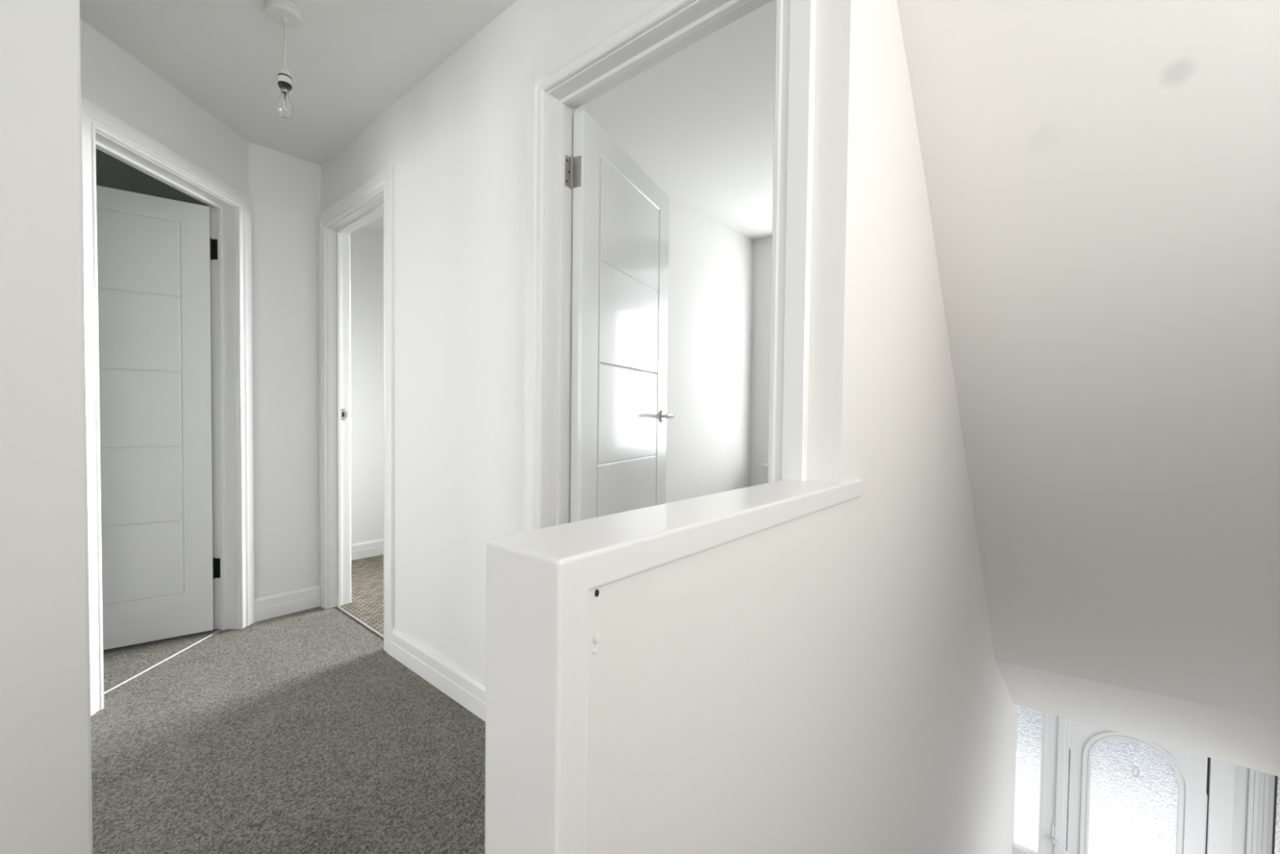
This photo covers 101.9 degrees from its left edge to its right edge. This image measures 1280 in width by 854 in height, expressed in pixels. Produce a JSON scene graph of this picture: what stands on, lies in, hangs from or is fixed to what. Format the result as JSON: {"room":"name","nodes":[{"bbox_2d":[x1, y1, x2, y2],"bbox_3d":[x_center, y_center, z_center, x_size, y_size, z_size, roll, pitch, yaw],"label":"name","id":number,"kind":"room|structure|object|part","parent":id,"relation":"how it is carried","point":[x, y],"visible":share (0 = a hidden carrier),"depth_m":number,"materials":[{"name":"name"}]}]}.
{"room":"stair landing","nodes":[
{"label":"stair landing","id":0,"kind":"room"},
{"bbox_2d":[0,0,93,853],"bbox_3d":[-2.608,-0.089,-0.163,1.130,2.469,3.758,2,2,41],"label":"wall","id":1,"kind":"structure","parent":0,"point":[46,792],"depth_m":0.86,"materials":[{"name":"white paint"}]},
{"bbox_2d":[80,17,248,195],"bbox_3d":[-1.941,-0.137,2.056,0.100,2.469,0.980,1,1,-2],"label":"wall","id":2,"kind":"structure","parent":0,"point":[112,79],"depth_m":2.02,"materials":[{"name":"white paint"}]},
{"bbox_2d":[96,185,215,649],"bbox_3d":[-2.269,-0.029,2.245,0.660,1.973,0.168,0,2,-36],"label":"door","id":3,"kind":"structure","parent":2,"relation":"in","point":[154,258],"depth_m":2.31,"materials":[{"name":"white painted wood"}]},
{"bbox_2d":[81,97,253,715],"bbox_3d":[-1.951,-0.066,2.127,0.148,2.083,0.826,1,1,-2],"label":"door frame","id":4,"kind":"structure","parent":2,"relation":"attached to","point":[230,207],"depth_m":2.44,"materials":[{"name":"white wood"}]},
{"bbox_3d":[-2.016,-0.066,2.124,0.018,2.083,0.826,1,1,-2],"label":"architrave","id":5,"kind":"part","parent":4,"relation":"part of","materials":[{"name":"white wood"}]},
{"bbox_3d":[-1.995,-0.833,2.435,0.031,0.094,0.002,1,1,-2],"label":"hinge plate","id":6,"kind":"part","parent":4,"relation":"part of","materials":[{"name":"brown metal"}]},
{"bbox_3d":[-2.013,0.672,2.473,0.031,0.094,0.002,1,1,-2],"label":"hinge plate","id":7,"kind":"part","parent":4,"relation":"part of","materials":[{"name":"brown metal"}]},
{"bbox_2d":[248,141,320,598],"bbox_3d":[-1.843,-0.151,2.696,0.090,2.469,0.314,2,2,41],"label":"wall","id":8,"kind":"structure","parent":0,"point":[285,189],"depth_m":2.65,"materials":[{"name":"white paint"}]},
{"bbox_2d":[253,584,319,622],"bbox_3d":[-1.816,0.907,2.685,0.018,0.113,0.318,2,2,41],"label":"baseboard","id":9,"kind":"structure","parent":8,"relation":"attached to","point":[265,607],"depth_m":2.67,"materials":[{"name":"white wood"}]},
{"bbox_2d":[90,554,485,853],"bbox_3d":[-1.221,1.061,1.460,5.700,0.122,7.800,2,2,41],"label":"floor","id":10,"kind":"structure","parent":0,"point":[298,732],"depth_m":1.62,"materials":[{"name":"grey carpet"}]},
{"bbox_2d":[103,628,221,693],"bbox_3d":[-1.984,0.973,2.152,0.009,0.004,0.655,1,1,-2],"label":"threshold strip","id":11,"kind":"object","parent":10,"relation":"on","point":[196,642],"visible":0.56,"depth_m":2.14,"materials":[{"name":"silver metal"}]},
{"bbox_2d":[335,605,383,638],"bbox_3d":[-1.362,0.970,2.559,0.698,0.005,0.012,2,2,41],"label":"threshold strip","id":12,"kind":"object","parent":10,"relation":"on","point":[337,606],"visible":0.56,"depth_m":2.57,"materials":[{"name":"silver metal"}]},
{"bbox_2d":[80,0,776,239],"bbox_3d":[-1.198,-1.394,1.469,5.800,0.149,8.100,2,2,41],"label":"ceiling","id":13,"kind":"structure","parent":0,"point":[699,122],"depth_m":2.04,"materials":[{"name":"white paint"}]},
{"bbox_2d":[264,0,303,118],"bbox_3d":[-1.154,-1.181,1.688,0.104,0.345,0.104,2,2,41],"label":"pendant light","id":14,"kind":"object","parent":13,"relation":"hanging from","point":[285,13],"visible":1,"depth_m":1.68,"materials":[{"name":"white plastic"}]},
{"bbox_3d":[-1.153,-1.235,1.687,0.007,0.164,0.008,2,2,41],"label":"cord","id":15,"kind":"part","parent":14,"relation":"part of","materials":[{"name":"beige plastic"}]},
{"bbox_2d":[320,0,635,684],"bbox_3d":[-1.269,-0.139,2.475,4.245,2.469,0.100,2,2,41],"label":"wall","id":16,"kind":"structure","parent":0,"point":[455,143],"depth_m":1.87,"materials":[{"name":"white paint"}]},
{"bbox_2d":[317,165,395,655],"bbox_3d":[-1.344,-0.069,2.541,0.864,2.083,0.136,2,2,41],"label":"door frame","id":17,"kind":"structure","parent":16,"relation":"attached to","point":[375,198],"depth_m":2.73,"materials":[{"name":"white wood"}]},
{"bbox_3d":[-1.592,-0.067,2.785,0.002,0.062,0.023,2,2,41],"label":"strike plate","id":18,"kind":"part","parent":17,"relation":"part of","materials":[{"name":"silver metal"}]},
{"bbox_3d":[-1.305,-0.070,2.585,0.864,2.083,0.018,2,2,41],"label":"architrave","id":19,"kind":"part","parent":17,"relation":"part of","materials":[{"name":"white wood"}]},
{"bbox_2d":[391,628,485,721],"bbox_3d":[-0.716,0.939,1.939,0.923,0.113,0.018,2,2,41],"label":"baseboard","id":20,"kind":"structure","parent":16,"relation":"attached to","point":[464,688],"depth_m":1.96,"materials":[{"name":"white wood"}]},
{"bbox_2d":[350,193,753,543],"bbox_3d":[-0.479,-0.168,3.970,2.095,2.469,3.197,2,2,41],"label":"wall","id":21,"kind":"structure","parent":0,"point":[711,263],"depth_m":3.60,"materials":[{"name":"white paint"}]},
{"bbox_2d":[351,538,383,560],"bbox_3d":[-1.236,0.867,4.570,0.018,0.113,3.097,2,2,41],"label":"baseboard","id":22,"kind":"structure","parent":21,"relation":"attached to","point":[371,548],"depth_m":3.72,"materials":[{"name":"white wood"}]},
{"bbox_2d":[749,235,772,486],"bbox_3d":[1.410,-0.133,3.453,1.447,2.469,0.100,2,2,41],"label":"wall","id":23,"kind":"structure","parent":0,"point":[762,247],"depth_m":3.83,"materials":[{"name":"white paint"}]},
{"bbox_2d":[761,463,768,467],"bbox_3d":[1.355,-0.467,3.462,1.095,1.545,0.150,2,2,41],"label":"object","id":24,"kind":"structure","parent":23,"relation":"in","point":[766,465],"depth_m":3.76,"materials":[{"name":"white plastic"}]},
{"bbox_2d":[586,0,1017,853],"bbox_3d":[1.432,1.236,2.337,0.107,5.349,4.717,2,2,41],"label":"wall","id":25,"kind":"structure","parent":0,"point":[926,726],"depth_m":1.02,"materials":[{"name":"white paint"}]},
{"bbox_2d":[569,109,674,522],"bbox_3d":[-0.053,0.004,1.946,0.168,1.973,0.715,1,2,25],"label":"door","id":26,"kind":"structure","parent":25,"relation":"in","point":[620,216],"depth_m":1.82,"materials":[{"name":"white wood"}]},
{"bbox_3d":[-0.195,-0.791,1.610,0.030,0.094,0.002,1,2,25],"label":"plate","id":27,"kind":"part","parent":26,"relation":"part of","materials":[{"name":"silver metal"}]},
{"bbox_3d":[0.097,-0.045,2.208,0.009,0.052,0.052,1,2,25],"label":"handle","id":28,"kind":"part","parent":26,"relation":"part of","materials":[{"name":"silver metal"}]},
{"bbox_3d":[0.103,-0.047,2.146,0.057,0.023,0.126,1,2,25],"label":"lever","id":29,"kind":"part","parent":26,"relation":"part of","materials":[{"name":"silver metal"}]},
{"bbox_2d":[523,0,816,532],"bbox_3d":[0.026,-0.024,1.365,0.900,2.083,0.136,2,2,41],"label":"door frame","id":30,"kind":"structure","parent":25,"relation":"attached to","point":[643,34],"depth_m":1.36,"materials":[{"name":"white wood"}]},
{"bbox_3d":[-0.222,-0.791,1.609,0.002,0.094,0.032,2,2,41],"label":"hinge plate","id":31,"kind":"part","parent":30,"relation":"part of","materials":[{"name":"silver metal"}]},
{"bbox_3d":[0.064,-0.024,1.410,0.900,2.083,0.018,2,2,41],"label":"architrave","id":32,"kind":"part","parent":30,"relation":"part of","materials":[{"name":"white wood"}]},
{"bbox_2d":[484,478,862,853],"bbox_3d":[0.144,0.796,0.815,0.115,1.374,0.816,2,2,41],"label":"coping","id":33,"kind":"object","parent":25,"relation":"attached to","point":[539,582],"visible":0.99,"depth_m":0.50,"materials":[{"name":"white wood"}]},
{"bbox_2d":[896,0,1279,719],"bbox_3d":[1.655,-0.069,1.429,1.393,2.810,2.625,2,2,41],"label":"ceiling","id":34,"kind":"structure","parent":0,"point":[1102,177],"depth_m":1.46,"materials":[{"name":"paint"}]},
{"bbox_2d":[995,660,1279,776],"bbox_3d":[2.981,1.577,3.037,1.393,0.989,1.505,2,2,41],"label":"ceiling","id":35,"kind":"structure","parent":0,"point":[1251,741],"depth_m":2.86,"materials":[{"name":"white paint"}]},
{"bbox_3d":[3.580,0.262,3.646,1.603,3.219,0.150,2,2,41],"label":"wall","id":36,"kind":"structure","parent":0,"visible":0},
{"bbox_2d":[1066,719,1210,853],"bbox_3d":[3.499,2.916,3.693,0.712,1.930,0.064,2,2,41],"label":"door","id":37,"kind":"structure","parent":36,"relation":"in","point":[1127,794],"depth_m":3.69,"materials":[{"name":"white plastic"}]},
{"bbox_3d":[3.500,2.877,3.702,0.485,1.362,0.006,2,2,41],"label":"glass pane","id":38,"kind":"part","parent":37,"relation":"part of","materials":[{"name":"white"}]},
{"bbox_3d":[3.478,2.878,3.677,0.545,1.422,0.012,2,2,41],"label":"glazing moulding","id":39,"kind":"part","parent":37,"relation":"part of","materials":[{"name":"white plastic"}]},
{"bbox_2d":[1013,705,1279,853],"bbox_3d":[3.541,2.888,3.625,1.503,2.030,0.154,2,2,41],"label":"door frame","id":40,"kind":"structure","parent":36,"relation":"attached to","point":[1244,802],"depth_m":3.91,"materials":[{"name":"white plastic"}]},
{"bbox_3d":[3.042,3.603,4.105,0.157,0.565,0.092,2,2,41],"label":"rail","id":41,"kind":"part","parent":40,"relation":"part of","materials":[{"name":"white plastic"}]},
{"bbox_3d":[3.058,2.636,4.083,0.163,1.400,0.006,2,2,41],"label":"glass pane","id":42,"kind":"part","parent":40,"relation":"part of","materials":[{"name":"white"}]},
{"bbox_3d":[3.152,3.085,3.951,0.030,0.140,0.010,2,2,41],"label":"handle","id":43,"kind":"part","parent":40,"relation":"part of","materials":[{"name":"white plastic"}]},
{"bbox_3d":[3.164,3.149,3.894,0.116,0.060,0.066,2,2,41],"label":"lever","id":44,"kind":"part","parent":40,"relation":"part of","materials":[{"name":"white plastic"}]},
{"bbox_3d":[4.063,2.669,3.221,0.195,1.400,0.006,2,2,41],"label":"glass pane","id":45,"kind":"part","parent":40,"relation":"part of","materials":[{"name":"white"}]}
]}

